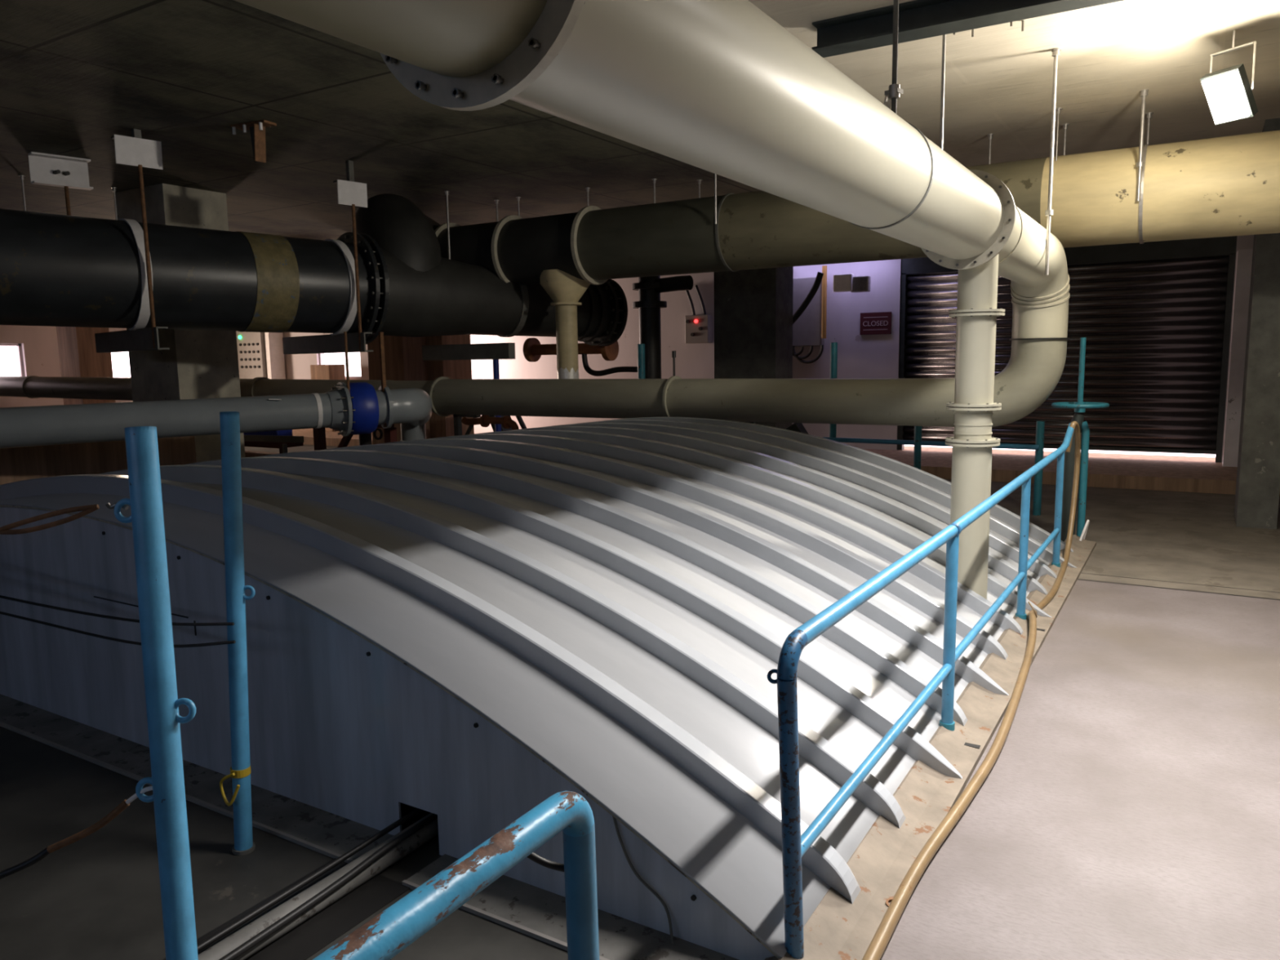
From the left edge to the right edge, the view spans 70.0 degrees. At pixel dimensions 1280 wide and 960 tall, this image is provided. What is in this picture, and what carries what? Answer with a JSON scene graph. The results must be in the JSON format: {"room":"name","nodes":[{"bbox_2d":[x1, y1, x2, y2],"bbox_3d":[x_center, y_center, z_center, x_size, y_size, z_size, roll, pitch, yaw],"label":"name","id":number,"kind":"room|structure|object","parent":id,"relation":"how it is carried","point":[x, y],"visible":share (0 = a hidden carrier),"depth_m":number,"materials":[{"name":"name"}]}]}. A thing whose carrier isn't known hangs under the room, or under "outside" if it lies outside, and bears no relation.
{"room":"water treatment plant","nodes":[
{"label":"water treatment plant","id":0,"kind":"room"},
{"bbox_2d":[0,324,133,407],"bbox_3d":[-16.688,-2.284,17.150,0.300,4.700,22.200,4,9,31],"label":"wall","id":1,"kind":"structure","parent":0,"point":[39,344],"depth_m":21.21,"materials":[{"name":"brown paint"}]},
{"bbox_2d":[0,343,24,376],"bbox_3d":[-14.818,-2.568,20.188,0.080,0.900,2.150,4,9,31],"label":"window","id":2,"kind":"structure","parent":1,"relation":"in","point":[19,345],"depth_m":21.03,"materials":[{"name":"white paint"}]},
{"bbox_2d":[0,435,196,484],"bbox_3d":[-8.277,0.438,8.180,0.250,1.020,9.120,4,9,31],"label":"wall","id":3,"kind":"structure","parent":0,"point":[25,463],"depth_m":10.68,"materials":[{"name":"concrete"}]},
{"bbox_2d":[244,450,279,457],"bbox_3d":[-8.726,-0.753,17.411,13.200,0.950,0.250,4,9,31],"label":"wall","id":4,"kind":"structure","parent":0,"point":[247,453],"depth_m":16.16,"materials":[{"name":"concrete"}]},
{"bbox_2d":[0,444,1279,959],"bbox_3d":[-5.946,0.903,9.227,26.800,0.250,19.200,4,9,31],"label":"floor","id":5,"kind":"structure","parent":0,"point":[1128,807],"depth_m":3.79,"materials":[{"name":"concrete"}]},
{"bbox_2d":[56,326,115,404],"bbox_3d":[-12.277,-2.714,20.230,0.800,4.200,0.700,4,9,31],"label":"column","id":6,"kind":"structure","parent":5,"relation":"on","point":[78,357],"depth_m":19.95,"materials":[{"name":"wood"}]},
{"bbox_2d":[113,426,198,959],"bbox_3d":[-1.019,0.776,1.998,0.129,1.776,0.342,-5,9,-31],"label":"post","id":7,"kind":"object","parent":5,"relation":"on","point":[145,500],"visible":1,"depth_m":1.98,"materials":[{"name":"blue metal"}]},
{"bbox_2d":[0,502,128,534],"bbox_3d":[-1.848,0.146,1.978,1.448,0.162,0.045,-1,8,-3],"label":"cable","id":8,"kind":"object","parent":7,"relation":"attached to","point":[86,509],"visible":1,"depth_m":2.00,"materials":[{"name":"rubber"}]},
{"bbox_2d":[0,786,152,879],"bbox_3d":[-1.832,0.931,2.001,1.561,0.498,0.030,-1,8,-2],"label":"cable","id":9,"kind":"object","parent":7,"relation":"attached to","point":[124,804],"visible":0.9,"depth_m":1.99,"materials":[{"name":"rubber"}]},
{"bbox_2d":[115,183,244,462],"bbox_3d":[-6.299,-1.788,12.606,1.100,4.200,0.900,4,9,31],"label":"column","id":10,"kind":"structure","parent":5,"relation":"on","point":[197,364],"depth_m":12.21,"materials":[{"name":"concrete"}]},
{"bbox_2d":[219,411,255,855],"bbox_3d":[-1.550,0.606,3.480,0.144,1.728,0.142,4,9,31],"label":"post","id":11,"kind":"object","parent":5,"relation":"on","point":[235,587],"visible":1,"depth_m":3.47,"materials":[{"name":"blue metal"}]},
{"bbox_2d":[0,595,234,626],"bbox_3d":[-3.168,0.352,3.936,3.425,0.315,0.087,2,8,19],"label":"cord","id":12,"kind":"object","parent":11,"relation":"attached to","point":[1,596],"visible":0.84,"depth_m":3.54,"materials":[{"name":"black rubber"}]},
{"bbox_2d":[0,611,235,647],"bbox_3d":[-3.167,0.431,3.946,3.426,0.333,0.087,2,8,19],"label":"cord","id":13,"kind":"object","parent":11,"relation":"attached to","point":[1,612],"visible":0.84,"depth_m":3.56,"materials":[{"name":"black rubber"}]},
{"bbox_2d":[244,441,303,453],"bbox_3d":[-6.436,-0.309,14.765,2.500,0.700,0.450,4,9,31],"label":"bench","id":14,"kind":"object","parent":5,"relation":"on","point":[255,444],"visible":0.12,"depth_m":14.09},
{"bbox_2d":[243,429,293,435],"bbox_3d":[-5.859,-0.802,14.310,0.900,0.340,0.300,4,9,31],"label":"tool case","id":15,"kind":"object","parent":14,"relation":"on","point":[278,433],"visible":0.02,"depth_m":14.10,"materials":[{"name":"blue plastic"}]},
{"bbox_2d":[161,857,409,959],"bbox_3d":[-1.836,1.666,2.078,0.400,0.004,3.200,4,9,31],"label":"trim","id":16,"kind":"structure","parent":5,"relation":"on","point":[322,928],"depth_m":3.14,"materials":[{"name":"grey metal"}]},
{"bbox_2d":[197,812,438,959],"bbox_3d":[-1.365,1.514,2.801,0.094,0.100,2.151,4,9,31],"label":"metal rail","id":17,"kind":"object","parent":16,"relation":"on","point":[226,945],"visible":0.78,"depth_m":3.17,"materials":[{"name":"grey metal"}]},
{"bbox_2d":[218,813,437,959],"bbox_3d":[-1.306,1.479,2.789,0.036,0.076,2.202,3,9,30],"label":"cable","id":18,"kind":"object","parent":17,"relation":"on","point":[251,942],"visible":0.8,"depth_m":3.15,"materials":[{"name":"black rubber"}]},
{"bbox_2d":[312,423,397,450],"bbox_3d":[-4.229,-0.321,13.110,1.982,1.095,0.170,4,9,31],"label":"stand","id":19,"kind":"object","parent":5,"relation":"on","point":[319,434],"visible":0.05,"depth_m":13.03,"materials":[{"name":"black metal"}]},
{"bbox_2d":[358,427,382,445],"bbox_3d":[-3.913,-0.295,13.422,0.900,0.950,0.320,4,9,31],"label":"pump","id":20,"kind":"object","parent":5,"relation":"on","point":[364,439],"visible":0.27,"depth_m":13.38,"materials":[{"name":"black metal"}]},
{"bbox_2d":[367,335,430,444],"bbox_3d":[-4.626,-2.454,17.395,0.930,4.200,0.600,4,9,31],"label":"column","id":21,"kind":"structure","parent":5,"relation":"on","point":[403,359],"depth_m":17.16,"materials":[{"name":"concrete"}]},
{"bbox_2d":[425,334,474,438],"bbox_3d":[-3.967,-2.535,17.924,1.000,4.200,0.800,4,9,31],"label":"column","id":22,"kind":"structure","parent":5,"relation":"on","point":[439,426],"depth_m":17.60,"materials":[{"name":"wood"}]},
{"bbox_2d":[312,790,599,959],"bbox_3d":[-0.690,1.248,0.934,0.128,1.102,2.222,4,9,31],"label":"guard rail","id":23,"kind":"object","parent":5,"relation":"on","point":[398,926],"visible":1,"depth_m":1.53,"materials":[{"name":"blue metal"}]},
{"bbox_2d":[453,414,480,435],"bbox_3d":[-3.052,-0.804,16.190,0.550,1.200,0.100,4,9,31],"label":"stand","id":24,"kind":"object","parent":5,"relation":"on","point":[457,418],"visible":0.4,"depth_m":16.23,"materials":[{"name":"paint"}]},
{"bbox_2d":[492,359,501,431],"bbox_3d":[-2.316,-1.068,14.872,0.100,2.050,0.098,4,9,31],"label":"post","id":25,"kind":"object","parent":5,"relation":"on","point":[495,362],"visible":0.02,"depth_m":14.74,"materials":[{"name":"blue metal"}]},
{"bbox_2d":[488,415,526,431],"bbox_3d":[-2.109,-0.758,15.736,1.217,1.283,0.340,4,9,31],"label":"prop","id":26,"kind":"object","parent":5,"relation":"on","point":[519,419],"visible":0.02,"depth_m":15.68,"materials":[{"name":"black metal"}]},
{"bbox_2d":[0,337,1069,441],"bbox_3d":[-5.298,-0.957,14.475,21.973,2.027,0.562,4,9,31],"label":"pipe","id":27,"kind":"object","parent":5,"relation":"on","point":[1035,366],"visible":0.77,"depth_m":10.56,"materials":[{"name":"beige metal"}]},
{"bbox_2d":[0,382,432,448],"bbox_3d":[-5.859,-0.594,9.409,9.149,0.677,1.803,-8,10,-42],"label":"pipe","id":28,"kind":"object","parent":27,"relation":"attached to","point":[361,411],"visible":0.99,"depth_m":9.92,"materials":[{"name":"metal"}]},
{"bbox_2d":[343,331,350,393],"bbox_3d":[-3.394,-1.337,10.589,0.030,0.750,0.030,0,8,9],"label":"bar","id":29,"kind":"object","parent":28,"relation":"attached to","point":[344,332],"visible":1,"depth_m":10.57,"materials":[{"name":"metal"}]},
{"bbox_2d":[378,332,386,426],"bbox_3d":[-3.072,-1.197,10.943,0.030,1.130,0.050,4,9,31],"label":"bar","id":30,"kind":"object","parent":28,"relation":"attached to","point":[381,344],"visible":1,"depth_m":10.90,"materials":[{"name":"metal"}]},
{"bbox_2d":[461,415,519,430],"bbox_3d":[-2.139,-0.713,13.040,1.024,0.434,0.180,4,9,31],"label":"pipe","id":31,"kind":"object","parent":27,"relation":"attached to","point":[506,422],"visible":0.88,"depth_m":12.96,"materials":[{"name":"brown metal"}]},
{"bbox_2d":[0,417,1076,959],"bbox_3d":[-1.270,0.274,7.647,8.450,1.291,7.155,4,9,31],"label":"tank cover","id":32,"kind":"object","parent":5,"relation":"on","point":[470,631],"visible":0.87,"depth_m":4.26,"materials":[{"name":"grey metal"}]},
{"bbox_2d":[196,808,423,952],"bbox_3d":[-1.418,1.472,2.857,0.056,0.092,2.201,4,9,32],"label":"cable","id":33,"kind":"object","parent":32,"relation":"attached to","point":[268,904],"visible":0.82,"depth_m":3.23,"materials":[{"name":"black rubber"}]},
{"bbox_2d":[612,816,673,943],"bbox_3d":[0.013,1.304,3.021,0.251,0.388,0.030,5,10,37],"label":"loose wire","id":34,"kind":"object","parent":32,"relation":"attached to","point":[633,869],"visible":1,"depth_m":3.03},
{"bbox_2d":[945,253,1004,599],"bbox_3d":[2.263,-0.315,6.215,0.352,2.372,0.352,4,9,31],"label":"riser pipe","id":35,"kind":"object","parent":32,"relation":"on","point":[976,313],"visible":0.99,"depth_m":6.10,"materials":[{"name":"beige metal"}]},
{"bbox_2d":[637,343,645,378],"bbox_3d":[0.032,-0.940,13.447,0.110,2.100,0.107,4,9,31],"label":"post","id":36,"kind":"object","parent":5,"relation":"on","point":[641,347],"visible":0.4,"depth_m":13.30,"materials":[{"name":"paint"}]},
{"bbox_2d":[631,275,693,378],"bbox_3d":[0.360,-1.618,14.330,0.990,3.200,0.540,4,9,31],"label":"pipe","id":37,"kind":"object","parent":5,"relation":"on","point":[649,304],"visible":0.6,"depth_m":14.17,"materials":[{"name":"black metal"}]},
{"bbox_2d":[713,266,793,429],"bbox_3d":[1.839,-2.210,14.814,1.070,4.200,0.700,4,9,31],"label":"column","id":38,"kind":"structure","parent":5,"relation":"on","point":[753,308],"depth_m":14.48,"materials":[{"name":"concrete"}]},
{"bbox_2d":[792,271,823,324],"bbox_3d":[2.268,-2.696,15.013,1.551,1.336,0.160,4,9,31],"label":"hose","id":39,"kind":"object","parent":38,"relation":"attached to","point":[817,282],"visible":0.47,"depth_m":14.66,"materials":[{"name":"black rubber"}]},
{"bbox_2d":[748,422,808,434],"bbox_3d":[2.169,-0.380,13.159,1.315,1.023,0.220,4,9,31],"label":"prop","id":40,"kind":"object","parent":5,"relation":"on","point":[797,427],"visible":0.07,"depth_m":12.99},
{"bbox_2d":[829,342,837,437],"bbox_3d":[2.544,-0.771,12.044,0.090,2.060,0.088,4,9,31],"label":"post","id":41,"kind":"object","parent":5,"relation":"on","point":[833,346],"visible":0.4,"depth_m":11.92,"materials":[{"name":"paint"}]},
{"bbox_2d":[764,534,1096,959],"bbox_3d":[2.365,1.067,5.794,0.265,0.098,7.800,4,9,31],"label":"kerb","id":42,"kind":"object","parent":5,"relation":"on","point":[838,928],"visible":0.53,"depth_m":3.80,"materials":[{"name":"beige concrete"}]},
{"bbox_2d":[885,897,893,906],"bbox_3d":[0.864,1.450,3.130,0.045,0.017,0.044,4,9,31],"label":"bolt","id":43,"kind":"object","parent":42,"relation":"on","point":[887,900],"visible":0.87,"depth_m":3.14,"materials":[{"name":"metal"}]},
{"bbox_2d":[767,422,1074,959],"bbox_3d":[2.166,0.500,5.528,0.096,1.237,6.777,4,9,31],"label":"guard rail","id":44,"kind":"object","parent":42,"relation":"on","point":[795,845],"visible":0.87,"depth_m":3.33,"materials":[{"name":"blue metal"}]},
{"bbox_2d":[964,742,980,748],"bbox_3d":[1.566,1.272,4.396,0.130,0.006,0.035,4,9,31],"label":"clip","id":45,"kind":"object","parent":42,"relation":"on","point":[977,746],"visible":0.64,"depth_m":4.38,"materials":[{"name":"grey metal"}]},
{"bbox_2d":[822,421,1044,515],"bbox_3d":[3.538,-0.208,11.336,2.696,1.100,0.123,4,9,32],"label":"railing","id":46,"kind":"object","parent":5,"relation":"on","point":[917,442],"visible":0.56,"depth_m":10.78,"materials":[{"name":"teal metal"}]},
{"bbox_2d":[862,421,1080,959],"bbox_3d":[1.637,0.674,4.306,0.166,1.275,9.831,3,9,29],"label":"garden hose","id":47,"kind":"object","parent":5,"relation":"on","point":[876,948],"visible":0.94,"depth_m":4.01,"materials":[{"name":"beige rubber"}]},
{"bbox_2d":[1051,337,1109,541],"bbox_3d":[4.359,-0.388,9.089,0.518,2.034,0.521,4,9,31],"label":"valve","id":48,"kind":"object","parent":5,"relation":"on","point":[1080,406],"visible":0.86,"depth_m":9.08,"materials":[{"name":"teal paint"}]},
{"bbox_2d":[1077,573,1279,599],"bbox_3d":[5.606,0.940,6.651,4.400,0.002,0.270,4,9,31],"label":"joint","id":49,"kind":"object","parent":5,"relation":"on","point":[1084,573],"depth_m":7.37,"materials":[{"name":"black rubber"}]},
{"bbox_2d":[1234,118,1279,528],"bbox_3d":[6.749,-1.618,9.810,0.360,4.200,0.800,4,9,31],"label":"column","id":50,"kind":"structure","parent":5,"relation":"on","point":[1258,471],"depth_m":9.59,"materials":[{"name":"concrete"}]},
{"bbox_2d":[0,0,1279,240],"bbox_3d":[-5.321,-3.719,9.954,27.000,0.300,22.200,4,9,31],"label":"ceiling","id":51,"kind":"structure","parent":0,"point":[75,75],"depth_m":8.44,"materials":[{"name":"white concrete"}]},
{"bbox_2d":[18,174,26,211],"bbox_3d":[-7.462,-3.036,11.132,0.070,1.300,0.067,4,9,31],"label":"rod","id":52,"kind":"object","parent":51,"relation":"hanging from","point":[21,176],"visible":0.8,"depth_m":11.06,"materials":[{"name":"metal"}]},
{"bbox_2d":[27,151,93,215],"bbox_3d":[-6.391,-2.974,10.162,0.149,1.200,0.576,6,10,42],"label":"bracket","id":53,"kind":"object","parent":51,"relation":"hanging from","point":[45,169],"visible":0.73,"depth_m":10.12,"materials":[{"name":"white metal"}]},
{"bbox_2d":[111,186,117,220],"bbox_3d":[-6.831,-3.158,11.968,0.070,1.300,0.067,4,9,31],"label":"rod","id":54,"kind":"object","parent":51,"relation":"hanging from","point":[113,188],"visible":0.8,"depth_m":11.90,"materials":[{"name":"metal"}]},
{"bbox_2d":[94,128,169,352],"bbox_3d":[-5.644,-2.469,9.853,0.424,2.142,2.290,-8,11,-43],"label":"hanger","id":55,"kind":"object","parent":51,"relation":"hanging from","point":[135,151],"visible":0.99,"depth_m":9.18,"materials":[{"name":"metal"}]},
{"bbox_2d":[0,193,627,346],"bbox_3d":[-6.078,-2.461,9.968,3.101,2.047,13.887,6,11,44],"label":"pipe","id":56,"kind":"object","parent":55,"relation":"hanging from","point":[56,270],"visible":0.8,"depth_m":10.19,"materials":[{"name":"metal"}]},
{"bbox_2d":[422,342,515,360],"bbox_3d":[-2.455,-1.814,12.958,1.811,0.220,0.120,5,10,37],"label":"beam","id":57,"kind":"structure","parent":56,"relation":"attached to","point":[494,350],"depth_m":12.84,"materials":[{"name":"grey metal"}]},
{"bbox_2d":[523,337,618,361],"bbox_3d":[-1.141,-2.140,14.942,1.645,0.400,0.400,4,9,31],"label":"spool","id":58,"kind":"object","parent":56,"relation":"attached to","point":[533,350],"visible":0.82,"depth_m":15.02},
{"bbox_2d":[581,353,637,376],"bbox_3d":[-0.496,-1.841,14.588,1.045,0.371,0.090,4,9,31],"label":"hose","id":59,"kind":"object","parent":58,"relation":"attached to","point":[584,360],"visible":0.98,"depth_m":14.61,"materials":[{"name":"black rubber"}]},
{"bbox_2d":[230,120,276,163],"bbox_3d":[-3.743,-3.265,8.865,0.434,0.360,0.172,2,8,23],"label":"bracket","id":60,"kind":"object","parent":51,"relation":"attached to","point":[257,128],"visible":1,"depth_m":8.83,"materials":[{"name":"metal"}]},
{"bbox_2d":[282,160,373,354],"bbox_3d":[-4.033,-2.681,11.395,0.364,2.179,2.290,-8,11,-43],"label":"hanger","id":61,"kind":"object","parent":51,"relation":"hanging from","point":[350,193],"visible":0.99,"depth_m":10.78,"materials":[{"name":"metal"}]},
{"bbox_2d":[444,191,450,259],"bbox_3d":[-2.637,-3.411,12.582,0.070,1.090,0.067,4,9,31],"label":"rod","id":62,"kind":"object","parent":51,"relation":"hanging from","point":[446,193],"visible":0.87,"depth_m":12.56,"materials":[{"name":"metal"}]},
{"bbox_2d":[494,199,498,222],"bbox_3d":[-2.070,-3.642,13.300,0.070,0.840,0.067,4,9,31],"label":"rod","id":63,"kind":"object","parent":51,"relation":"hanging from","point":[495,200],"visible":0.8,"depth_m":13.25,"materials":[{"name":"metal"}]},
{"bbox_2d":[515,196,520,216],"bbox_3d":[-1.728,-3.620,13.093,0.070,0.840,0.067,4,9,31],"label":"rod","id":64,"kind":"object","parent":51,"relation":"hanging from","point":[517,197],"visible":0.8,"depth_m":13.04,"materials":[{"name":"metal"}]},
{"bbox_2d":[585,187,590,206],"bbox_3d":[-0.704,-3.553,12.472,0.070,0.840,0.067,4,9,31],"label":"rod","id":65,"kind":"object","parent":51,"relation":"hanging from","point":[586,188],"visible":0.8,"depth_m":12.42,"materials":[{"name":"metal"}]},
{"bbox_2d":[651,178,657,203],"bbox_3d":[0.193,-3.494,11.929,0.070,0.840,0.067,4,9,31],"label":"rod","id":66,"kind":"object","parent":51,"relation":"hanging from","point":[653,180],"visible":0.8,"depth_m":11.88,"materials":[{"name":"metal"}]},
{"bbox_2d":[697,179,702,198],"bbox_3d":[0.785,-3.517,12.034,0.070,0.840,0.067,4,9,31],"label":"rod","id":67,"kind":"object","parent":51,"relation":"hanging from","point":[698,180],"visible":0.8,"depth_m":11.98,"materials":[{"name":"metal"}]},
{"bbox_2d":[714,173,716,224],"bbox_3d":[0.862,-3.331,10.441,0.070,0.790,0.067,4,9,31],"label":"rod","id":68,"kind":"object","parent":51,"relation":"hanging from","point":[715,175],"visible":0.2,"depth_m":10.45,"materials":[{"name":"metal"}]},
{"bbox_2d":[883,0,903,114],"bbox_3d":[1.215,-2.297,4.383,0.103,1.246,0.088,-6,9,-36],"label":"rod","id":69,"kind":"object","parent":51,"relation":"hanging from","point":[892,95],"visible":0.66,"depth_m":4.41,"materials":[{"name":"metal"}]},
{"bbox_2d":[939,34,946,149],"bbox_3d":[2.141,-2.544,6.479,0.070,1.340,0.067,4,9,31],"label":"rod","id":70,"kind":"object","parent":51,"relation":"hanging from","point":[944,39],"visible":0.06,"depth_m":6.45,"materials":[{"name":"metal"}]},
{"bbox_2d":[811,0,1124,57],"bbox_3d":[3.778,-2.951,4.953,5.900,0.180,0.220,4,9,31],"label":"steel beam","id":71,"kind":"structure","parent":51,"relation":"attached to","point":[918,20],"depth_m":6.07,"materials":[{"name":"black metal"}]},
{"bbox_2d":[986,133,994,164],"bbox_3d":[3.737,-3.262,9.783,0.070,0.840,0.067,4,9,31],"label":"rod","id":72,"kind":"object","parent":51,"relation":"hanging from","point":[990,135],"visible":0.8,"depth_m":9.74,"materials":[{"name":"metal"}]},
{"bbox_2d":[1021,20,1024,31],"bbox_3d":[2.684,-3.184,6.409,0.016,0.070,0.014,4,9,31],"label":"stud","id":73,"kind":"object","parent":51,"relation":"attached to","point":[1023,21],"visible":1,"depth_m":6.40,"materials":[{"name":"metal"}]},
{"bbox_2d":[1044,48,1061,275],"bbox_3d":[3.211,-2.466,7.133,0.070,1.700,0.067,4,9,31],"label":"rod","id":74,"kind":"object","parent":51,"relation":"hanging from","point":[1055,51],"visible":1,"depth_m":7.12,"materials":[{"name":"metal"}]},
{"bbox_2d":[233,0,1070,338],"bbox_3d":[0.491,-1.088,3.295,0.616,1.028,13.346,4,9,31],"label":"pipe","id":75,"kind":"object","parent":74,"relation":"hanging from","point":[720,87],"visible":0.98,"depth_m":2.50,"materials":[{"name":"metal"}]},
{"bbox_2d":[1055,107,1062,160],"bbox_3d":[4.014,-2.808,8.838,0.070,1.500,0.067,4,9,31],"label":"rod","id":76,"kind":"object","parent":51,"relation":"hanging from","point":[1057,109],"visible":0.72,"depth_m":8.76,"materials":[{"name":"metal"}]},
{"bbox_2d":[1062,123,1069,155],"bbox_3d":[4.361,-3.222,9.405,0.070,0.840,0.067,4,9,31],"label":"rod","id":77,"kind":"object","parent":51,"relation":"hanging from","point":[1064,126],"visible":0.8,"depth_m":9.36,"materials":[{"name":"metal"}]},
{"bbox_2d":[1135,89,1148,201],"bbox_3d":[4.519,-3.008,8.239,0.070,0.960,0.067,4,9,31],"label":"rod","id":78,"kind":"object","parent":51,"relation":"hanging from","point":[1144,93],"visible":1,"depth_m":8.23,"materials":[{"name":"metal"}]},
{"bbox_2d":[1145,112,1153,144],"bbox_3d":[5.001,-3.180,9.017,0.070,0.840,0.067,4,9,31],"label":"rod","id":79,"kind":"object","parent":51,"relation":"hanging from","point":[1148,115],"visible":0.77,"depth_m":8.97,"materials":[{"name":"metal"}]},
{"bbox_2d":[433,130,1279,378],"bbox_3d":[1.976,-2.437,10.795,14.864,2.486,1.601,4,9,31],"label":"pipe","id":80,"kind":"object","parent":79,"relation":"hanging from","point":[1226,186],"visible":0.78,"depth_m":9.98,"materials":[{"name":"metal"}]},
{"bbox_2d":[1200,30,1257,124],"bbox_3d":[4.264,-2.950,6.651,0.285,0.646,0.402,-5,8,-26],"label":"floodlight","id":81,"kind":"object","parent":51,"relation":"hanging from","point":[1228,94],"visible":1,"depth_m":6.59,"materials":[{"name":"paint"}]},
{"bbox_2d":[282,235,1253,462],"bbox_3d":[0.134,-2.801,19.060,27.000,4.700,0.250,4,9,31],"label":"wall","id":82,"kind":"structure","parent":0,"point":[859,356],"depth_m":18.04,"materials":[{"name":"white paint"}]},
{"bbox_2d":[319,353,361,377],"bbox_3d":[-7.790,-3.045,23.881,1.650,0.750,0.060,4,9,31],"label":"window","id":83,"kind":"structure","parent":82,"relation":"in","point":[320,354],"depth_m":24.25,"materials":[{"name":"white paint"}]},
{"bbox_2d":[471,359,515,360],"bbox_3d":[-3.437,-2.874,21.228,1.550,0.180,0.060,4,9,31],"label":"window","id":84,"kind":"structure","parent":82,"relation":"in","point":[484,359],"depth_m":21.09,"materials":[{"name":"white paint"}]},
{"bbox_2d":[684,284,711,343],"bbox_3d":[1.118,-3.285,18.108,0.588,1.141,0.220,4,9,31],"label":"switch box","id":85,"kind":"object","parent":82,"relation":"attached to","point":[698,328],"visible":0.97,"depth_m":18.05,"materials":[{"name":"grey metal"}]},
{"bbox_2d":[792,276,824,346],"bbox_3d":[3.083,-3.108,16.936,0.640,1.260,0.200,4,9,31],"label":"upper cabinet","id":86,"kind":"object","parent":82,"relation":"attached to","point":[806,330],"visible":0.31,"depth_m":16.83,"materials":[{"name":"grey metal"}]},
{"bbox_2d":[792,346,804,355],"bbox_3d":[2.888,-2.390,16.982,0.329,0.179,0.050,4,9,31],"label":"cable loop","id":87,"kind":"object","parent":86,"relation":"hanging from","point":[802,347],"visible":0.67,"depth_m":16.91,"materials":[{"name":"black rubber"}]},
{"bbox_2d":[792,346,813,359],"bbox_3d":[2.991,-2.356,16.923,0.449,0.245,0.050,4,9,31],"label":"cable loop","id":88,"kind":"object","parent":86,"relation":"hanging from","point":[811,347],"visible":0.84,"depth_m":16.86,"materials":[{"name":"black rubber"}]},
{"bbox_2d":[792,345,823,364],"bbox_3d":[3.094,-2.314,16.866,0.609,0.333,0.050,4,9,31],"label":"cable loop","id":89,"kind":"object","parent":86,"relation":"hanging from","point":[818,357],"visible":0.97,"depth_m":16.84,"materials":[{"name":"black rubber"}]},
{"bbox_2d":[821,265,826,338],"bbox_3d":[3.353,-3.234,16.634,0.090,1.300,0.090,4,9,31],"label":"pipe","id":90,"kind":"object","parent":86,"relation":"attached to","point":[824,315],"visible":1,"depth_m":16.60,"materials":[{"name":"metal"}]},
{"bbox_2d":[833,273,871,293],"bbox_3d":[3.818,-3.475,16.195,0.620,0.320,0.600,4,9,31],"label":"wall lamp","id":91,"kind":"object","parent":82,"relation":"attached to","point":[847,282],"visible":1,"depth_m":15.95,"materials":[{"name":"metal"}]},
{"bbox_2d":[859,311,891,334],"bbox_3d":[4.222,-2.804,16.374,0.560,0.390,0.032,4,9,31],"label":"door sign","id":92,"kind":"object","parent":82,"relation":"attached to","point":[871,323],"visible":1,"depth_m":16.36,"materials":[{"name":"red plastic"}]},
{"bbox_2d":[897,235,1237,462],"bbox_3d":[6.775,-2.118,15.056,4.960,3.440,0.180,4,9,31],"label":"door","id":93,"kind":"structure","parent":82,"relation":"in","point":[1154,317],"depth_m":14.44,"materials":[{"name":"paint"}]},
{"bbox_2d":[292,428,1279,497],"bbox_3d":[-0.176,-0.530,18.600,26.800,0.430,3.000,4,9,31],"label":"wall","id":94,"kind":"structure","parent":0,"point":[1127,471],"depth_m":13.63,"materials":[{"name":"concrete"}]},
{"bbox_2d":[235,330,285,379],"bbox_3d":[-10.332,-3.056,24.904,1.250,3.220,0.590,4,9,31],"label":"tall cabinet","id":95,"kind":"object","parent":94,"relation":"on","point":[260,354],"visible":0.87,"depth_m":24.60,"materials":[{"name":"white metal"}]},
{"bbox_2d":[310,364,345,431],"bbox_3d":[-7.928,-2.100,23.320,0.700,1.670,0.500,4,9,31],"label":"carton","id":96,"kind":"object","parent":94,"relation":"on","point":[317,371],"visible":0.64,"depth_m":23.04,"materials":[{"name":"cardboard"}]},
{"bbox_2d":[1222,248,1253,466],"bbox_3d":[8.831,-1.767,13.404,0.300,3.120,0.480,4,9,31],"label":"rail","id":97,"kind":"object","parent":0,"point":[1244,257],"visible":0.64,"depth_m":13.24,"materials":[{"name":"metal"}]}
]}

